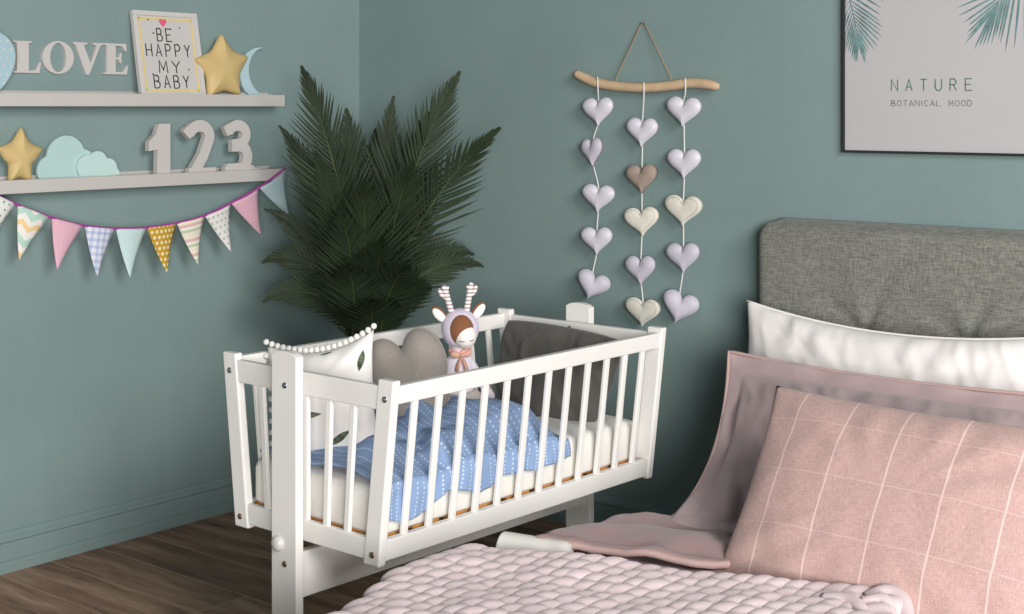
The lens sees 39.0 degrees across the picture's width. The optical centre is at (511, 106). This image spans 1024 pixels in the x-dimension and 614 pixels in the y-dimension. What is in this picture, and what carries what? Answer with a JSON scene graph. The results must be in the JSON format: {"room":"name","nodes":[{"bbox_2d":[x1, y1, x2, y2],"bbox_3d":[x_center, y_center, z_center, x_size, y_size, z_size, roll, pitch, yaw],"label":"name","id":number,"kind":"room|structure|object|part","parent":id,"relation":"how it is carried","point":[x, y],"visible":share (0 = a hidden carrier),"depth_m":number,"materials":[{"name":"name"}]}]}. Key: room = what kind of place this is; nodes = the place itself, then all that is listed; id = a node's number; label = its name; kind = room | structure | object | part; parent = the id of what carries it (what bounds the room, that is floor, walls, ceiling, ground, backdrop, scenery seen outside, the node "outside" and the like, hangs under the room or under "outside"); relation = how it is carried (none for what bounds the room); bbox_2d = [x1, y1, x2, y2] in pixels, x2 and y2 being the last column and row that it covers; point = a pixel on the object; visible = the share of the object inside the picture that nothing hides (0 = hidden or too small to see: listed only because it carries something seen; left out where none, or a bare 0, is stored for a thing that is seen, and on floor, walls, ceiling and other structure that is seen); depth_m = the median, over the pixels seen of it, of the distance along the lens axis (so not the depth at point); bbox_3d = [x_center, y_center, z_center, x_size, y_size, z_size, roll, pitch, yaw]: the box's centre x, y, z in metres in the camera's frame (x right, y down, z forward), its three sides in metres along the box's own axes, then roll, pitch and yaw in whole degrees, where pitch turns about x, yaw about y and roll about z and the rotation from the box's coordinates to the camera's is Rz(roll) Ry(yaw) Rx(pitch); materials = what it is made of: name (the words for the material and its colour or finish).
{"room":"bedroom","nodes":[
{"label":"bedroom","id":0,"kind":"room"},
{"bbox_2d":[0,0,358,532],"bbox_3d":[-2.271,0.100,3.774,0.120,2.700,5.350,0,0,39],"label":"wall","id":1,"kind":"structure","parent":0,"point":[113,388],"depth_m":4.90,"materials":[{"name":"teal paint"}]},
{"bbox_2d":[11,40,40,72],"bbox_3d":[-1.533,-0.158,4.568,0.012,0.101,0.099,0,0,39],"label":"letter","id":2,"kind":"object","parent":1,"relation":"attached to","point":[21,47],"visible":0.91,"depth_m":4.55,"materials":[{"name":"white wood"}]},
{"bbox_2d":[40,41,73,73],"bbox_3d":[-1.463,-0.159,4.654,0.012,0.106,0.115,0,0,39],"label":"letter","id":3,"kind":"object","parent":1,"relation":"attached to","point":[45,54],"visible":1,"depth_m":4.64,"materials":[{"name":"white wood"}]},
{"bbox_2d":[71,42,102,74],"bbox_3d":[-1.391,-0.158,4.741,0.012,0.106,0.114,0,0,39],"label":"letter","id":4,"kind":"object","parent":1,"relation":"attached to","point":[86,64],"visible":1,"depth_m":4.73,"materials":[{"name":"white wood"}]},
{"bbox_2d":[101,43,127,74],"bbox_3d":[-1.324,-0.160,4.823,0.012,0.103,0.098,0,0,39],"label":"letter","id":5,"kind":"object","parent":1,"relation":"attached to","point":[110,48],"visible":1,"depth_m":4.81,"materials":[{"name":"white wood"}]},
{"bbox_2d":[0,469,255,574],"bbox_3d":[-2.254,1.388,3.683,0.022,0.124,5.230,0,0,39],"label":"baseboard","id":6,"kind":"structure","parent":1,"relation":"attached to","point":[44,542],"depth_m":4.81,"materials":[{"name":"teal paint"}]},
{"bbox_2d":[0,166,284,194],"bbox_3d":[-1.613,0.241,4.401,0.100,0.050,2.353,0,0,39],"label":"wall shelf","id":7,"kind":"object","parent":1,"relation":"attached to","point":[126,179],"visible":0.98,"depth_m":4.79,"materials":[{"name":"white wood"}]},
{"bbox_2d":[0,128,42,179],"bbox_3d":[-1.530,0.150,4.502,0.054,0.172,0.154,0,0,39],"label":"star ornament","id":8,"kind":"object","parent":7,"relation":"on","point":[20,153],"visible":0.96,"depth_m":4.48,"materials":[{"name":"yellow paint"}]},
{"bbox_2d":[35,135,119,178],"bbox_3d":[-1.402,0.165,4.680,0.024,0.147,0.300,0,0,39],"label":"ornament","id":9,"kind":"object","parent":7,"relation":"on","point":[65,156],"visible":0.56,"depth_m":4.66,"materials":[{"name":"green wood"}]},
{"bbox_2d":[0,168,288,277],"bbox_3d":[-1.207,0.389,4.801,0.017,0.338,1.227,0,0,39],"label":"garland","id":10,"kind":"object","parent":7,"relation":"hanging from","point":[29,221],"visible":1,"depth_m":4.77},
{"bbox_3d":[-1.212,0.312,4.801,0.008,0.184,1.219,0,0,39],"label":"cord","id":11,"kind":"part","parent":10,"relation":"part of","materials":[{"name":"purple fabric"}]},
{"bbox_2d":[145,124,169,173],"bbox_3d":[-1.196,0.148,4.886,0.021,0.182,0.088,0,0,39],"label":"number","id":12,"kind":"object","parent":7,"relation":"on","point":[159,141],"visible":0.92,"depth_m":4.88,"materials":[{"name":"white wood"}]},
{"bbox_2d":[179,120,215,172],"bbox_3d":[-1.089,0.143,5.015,0.022,0.196,0.142,0,0,39],"label":"number","id":13,"kind":"object","parent":7,"relation":"on","point":[191,128],"visible":0.98,"depth_m":5.01,"materials":[{"name":"white wood"}]},
{"bbox_2d":[220,120,259,170],"bbox_3d":[-0.970,0.143,5.160,0.023,0.194,0.167,0,0,39],"label":"number","id":14,"kind":"object","parent":7,"relation":"on","point":[239,144],"visible":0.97,"depth_m":5.15,"materials":[{"name":"white wood"}]},
{"bbox_2d":[0,90,284,105],"bbox_3d":[-1.613,-0.027,4.401,0.100,0.050,2.353,0,0,39],"label":"wall shelf","id":15,"kind":"object","parent":1,"relation":"attached to","point":[7,97],"visible":1,"depth_m":4.76,"materials":[{"name":"white wood"}]},
{"bbox_2d":[0,33,15,88],"bbox_3d":[-1.607,-0.134,4.395,0.017,0.210,0.214,0,0,39],"label":"wooden plaque","id":16,"kind":"object","parent":15,"relation":"on","point":[7,51],"visible":1,"depth_m":4.45,"materials":[{"name":"blue wood"}]},
{"bbox_2d":[129,10,205,93],"bbox_3d":[-1.174,-0.178,4.947,0.071,0.297,0.270,0,0,39],"label":"framed print","id":17,"kind":"object","parent":15,"relation":"on","point":[166,45],"visible":0.99,"depth_m":4.94,"materials":[{"name":"paper"}]},
{"bbox_2d":[195,34,247,94],"bbox_3d":[-1.024,-0.145,5.108,0.065,0.223,0.230,0,0,39],"label":"star ornament","id":18,"kind":"object","parent":15,"relation":"on","point":[222,66],"visible":1,"depth_m":5.08,"materials":[{"name":"yellow paint"}]},
{"bbox_2d":[240,48,273,94],"bbox_3d":[-0.933,-0.123,5.277,0.012,0.188,0.161,0,0,39],"label":"crescent moon","id":19,"kind":"object","parent":15,"relation":"on","point":[246,85],"visible":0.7,"depth_m":5.24,"materials":[{"name":"blue wood"}]},
{"bbox_2d":[0,511,565,613],"bbox_3d":[0.044,1.480,1.873,6.110,0.060,5.350,0,0,39],"label":"floor","id":20,"kind":"structure","parent":0,"point":[212,565],"depth_m":4.46,"materials":[{"name":"brown wood"}]},
{"bbox_2d":[261,65,500,336],"bbox_3d":[-0.401,0.655,4.876,0.800,1.591,0.772,0,0,39],"label":"potted palm","id":21,"kind":"object","parent":20,"relation":"on","point":[366,269],"visible":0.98,"depth_m":4.80,"materials":[{"name":"green plant"}]},
{"bbox_2d":[223,302,665,613],"bbox_3d":[-0.152,1.021,3.934,0.629,0.858,1.197,0,0,41],"label":"crib","id":22,"kind":"object","parent":20,"relation":"on","point":[340,554],"visible":0.81,"depth_m":3.61,"materials":[{"name":"white wood"}]},
{"bbox_3d":[-0.700,0.850,3.706,0.102,0.439,0.024,0,0,41],"label":"corner post","id":23,"kind":"part","parent":22,"relation":"part of","materials":[{"name":"white wood"}]},
{"bbox_3d":[-0.572,1.062,3.518,0.038,0.038,0.018,0,0,41],"label":"locking knob","id":24,"kind":"part","parent":22,"relation":"part of","materials":[{"name":"plastic"}]},
{"bbox_3d":[-0.546,1.006,3.519,0.090,0.828,0.024,0,0,41],"label":"stand post","id":25,"kind":"part","parent":22,"relation":"part of","materials":[{"name":"white wood"}]},
{"bbox_3d":[-0.501,1.032,3.533,0.440,0.051,0.018,0,0,41],"label":"rail","id":26,"kind":"part","parent":22,"relation":"part of","materials":[{"name":"white wood"}]},
{"bbox_3d":[-0.501,0.674,3.533,0.524,0.057,0.018,0,0,41],"label":"rail","id":27,"kind":"part","parent":22,"relation":"part of","materials":[{"name":"white wood"}]},
{"bbox_3d":[-0.375,0.666,4.130,0.026,0.044,1.044,0,0,41],"label":"rail","id":28,"kind":"part","parent":22,"relation":"part of","materials":[{"name":"white wood"}]},
{"bbox_3d":[-0.302,0.850,3.360,0.102,0.439,0.024,0,0,41],"label":"corner post","id":29,"kind":"part","parent":22,"relation":"part of","materials":[{"name":"white wood"}]},
{"bbox_2d":[255,415,631,532],"bbox_3d":[-0.151,0.950,3.936,0.477,0.115,1.031,0,0,41],"label":"mattress","id":30,"kind":"object","parent":22,"relation":"in","point":[361,484],"visible":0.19,"depth_m":3.67,"materials":[{"name":"white fabric"}]},
{"bbox_2d":[263,323,376,455],"bbox_3d":[-0.490,0.736,3.699,0.386,0.374,0.119,0,0,24],"label":"cushion","id":31,"kind":"object","parent":30,"relation":"on","point":[353,360],"visible":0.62,"depth_m":3.65,"materials":[{"name":"fabric"}]},
{"bbox_2d":[372,327,449,416],"bbox_3d":[-0.280,0.744,3.860,0.230,0.308,0.128,0,0,11],"label":"cushion","id":32,"kind":"object","parent":30,"relation":"on","point":[422,355],"visible":0.49,"depth_m":3.82,"materials":[{"name":"grey fabric"}]},
{"bbox_2d":[260,395,570,521],"bbox_3d":[-0.246,0.873,3.793,0.493,0.222,0.678,0,0,41],"label":"blanket","id":33,"kind":"object","parent":30,"relation":"on","point":[364,449],"visible":0.48,"depth_m":3.64,"materials":[{"name":"blue fabric"}]},
{"bbox_2d":[431,282,494,398],"bbox_3d":[-0.089,0.681,3.973,0.250,0.394,0.184,0,0,-17],"label":"doll","id":34,"kind":"object","parent":30,"relation":"on","point":[459,326],"visible":0.57,"depth_m":3.98,"materials":[{"name":"white fabric"}]},
{"bbox_2d":[441,308,478,346],"bbox_3d":[-0.144,0.612,4.000,0.102,0.112,0.103,0,0,39],"label":"hood","id":35,"kind":"object","parent":34,"relation":"attached to","point":[459,327],"depth_m":3.96,"materials":[{"name":"fabric"}]},
{"bbox_2d":[497,320,619,421],"bbox_3d":[0.123,0.777,4.228,0.414,0.274,0.163,0,0,39],"label":"cushion","id":36,"kind":"object","parent":30,"relation":"on","point":[520,339],"visible":0.58,"depth_m":4.17,"materials":[{"name":"grey fabric"}]},
{"bbox_3d":[-0.001,0.850,4.511,0.102,0.439,0.024,0,0,41],"label":"corner post","id":37,"kind":"part","parent":22,"relation":"part of","materials":[{"name":"white wood"}]},
{"bbox_3d":[-0.151,1.028,3.936,0.400,0.020,1.044,0,0,41],"label":"panel","id":38,"kind":"part","parent":22,"relation":"part of","materials":[{"name":"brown wood"}]},
{"bbox_3d":[0.040,1.034,3.769,0.027,0.051,1.044,0,0,41],"label":"rail","id":39,"kind":"part","parent":22,"relation":"part of","materials":[{"name":"white wood"}]},
{"bbox_3d":[0.072,0.666,3.741,0.026,0.044,1.044,0,0,41],"label":"rail","id":40,"kind":"part","parent":22,"relation":"part of","materials":[{"name":"white wood"}]},
{"bbox_3d":[0.198,0.674,4.338,0.524,0.057,0.018,0,0,41],"label":"rail","id":41,"kind":"part","parent":22,"relation":"part of","materials":[{"name":"white wood"}]},
{"bbox_3d":[0.206,1.006,4.384,0.090,0.828,0.024,0,0,41],"label":"stand post","id":42,"kind":"part","parent":22,"relation":"part of","materials":[{"name":"white wood"}]},
{"bbox_3d":[0.397,0.850,4.165,0.102,0.439,0.024,0,0,41],"label":"corner post","id":43,"kind":"part","parent":22,"relation":"part of","materials":[{"name":"white wood"}]},
{"bbox_2d":[759,217,1023,337],"bbox_3d":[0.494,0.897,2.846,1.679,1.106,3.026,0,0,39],"label":"headboard","id":44,"kind":"object","parent":20,"relation":"on","point":[912,279],"visible":0.29,"depth_m":4.17,"materials":[{"name":"fabric"}]},
{"bbox_3d":[0.505,1.161,2.756,1.445,0.236,2.902,0,0,39],"label":"mattress","id":45,"kind":"object","parent":44,"relation":"on","visible":0},
{"bbox_2d":[496,531,573,552],"bbox_3d":[0.054,1.012,3.279,0.170,0.078,0.079,0,0,26],"label":"sheet","id":46,"kind":"object","parent":45,"relation":"on","point":[506,540],"visible":0.52,"depth_m":3.26,"materials":[{"name":"white fabric"}]},
{"bbox_2d":[535,512,731,572],"bbox_3d":[0.228,1.008,2.415,1.475,0.074,2.022,0,0,39],"label":"duvet","id":47,"kind":"object","parent":45,"relation":"on","point":[653,538],"visible":0.31,"depth_m":3.28,"materials":[{"name":"pink fabric"}]},
{"bbox_2d":[327,543,913,613],"bbox_3d":[0.143,1.029,2.628,1.089,0.141,1.009,0,0,20],"label":"knitted blanket","id":48,"kind":"object","parent":47,"relation":"on","point":[471,578],"visible":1,"depth_m":2.92,"materials":[{"name":"pink fabric"}]},
{"bbox_2d":[722,386,1023,613],"bbox_3d":[0.804,0.864,3.062,0.729,0.420,0.315,0,0,39],"label":"cushion","id":49,"kind":"object","parent":47,"relation":"on","point":[930,507],"visible":0.91,"depth_m":3.02,"materials":[{"name":"fabric"}]},
{"bbox_2d":[670,350,1023,534],"bbox_3d":[0.893,0.854,3.417,1.198,0.368,0.536,0,0,39],"label":"pillow sham","id":50,"kind":"object","parent":45,"relation":"on","point":[717,500],"visible":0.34,"depth_m":3.67,"materials":[{"name":"pink fabric"}]},
{"bbox_2d":[746,300,1023,391],"bbox_3d":[1.032,0.810,3.966,0.936,0.478,0.203,0,0,39],"label":"bed pillow","id":51,"kind":"object","parent":45,"relation":"on","point":[990,363],"visible":0.38,"depth_m":3.92,"materials":[{"name":"white fabric"}]},
{"bbox_2d":[359,0,1023,508],"bbox_3d":[1.750,0.100,3.856,5.990,2.700,0.120,0,0,39],"label":"wall","id":52,"kind":"structure","parent":0,"point":[768,140],"depth_m":4.81,"materials":[{"name":"teal paint"}]},
{"bbox_2d":[542,492,677,523],"bbox_3d":[1.714,1.388,3.793,5.967,0.124,0.022,0,0,39],"label":"baseboard","id":53,"kind":"structure","parent":52,"relation":"attached to","point":[605,506],"depth_m":4.92,"materials":[{"name":"teal paint"}]},
{"bbox_2d":[573,22,719,326],"bbox_3d":[0.439,0.223,4.809,0.577,1.014,0.073,0,0,39],"label":"wall hanging","id":54,"kind":"object","parent":52,"relation":"hanging from","point":[642,131],"depth_m":4.79,"materials":[{"name":"fabric"}]},
{"bbox_3d":[0.445,-0.173,4.823,0.224,0.219,0.033,0,0,39],"label":"hanging cord","id":55,"kind":"part","parent":54,"relation":"part of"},
{"bbox_2d":[842,0,1023,155],"bbox_3d":[1.242,-0.263,4.181,0.622,0.800,0.020,0,0,39],"label":"poster","id":56,"kind":"object","parent":52,"relation":"attached to","point":[937,77],"visible":1,"depth_m":4.20,"materials":[{"name":"paper"}]}
]}

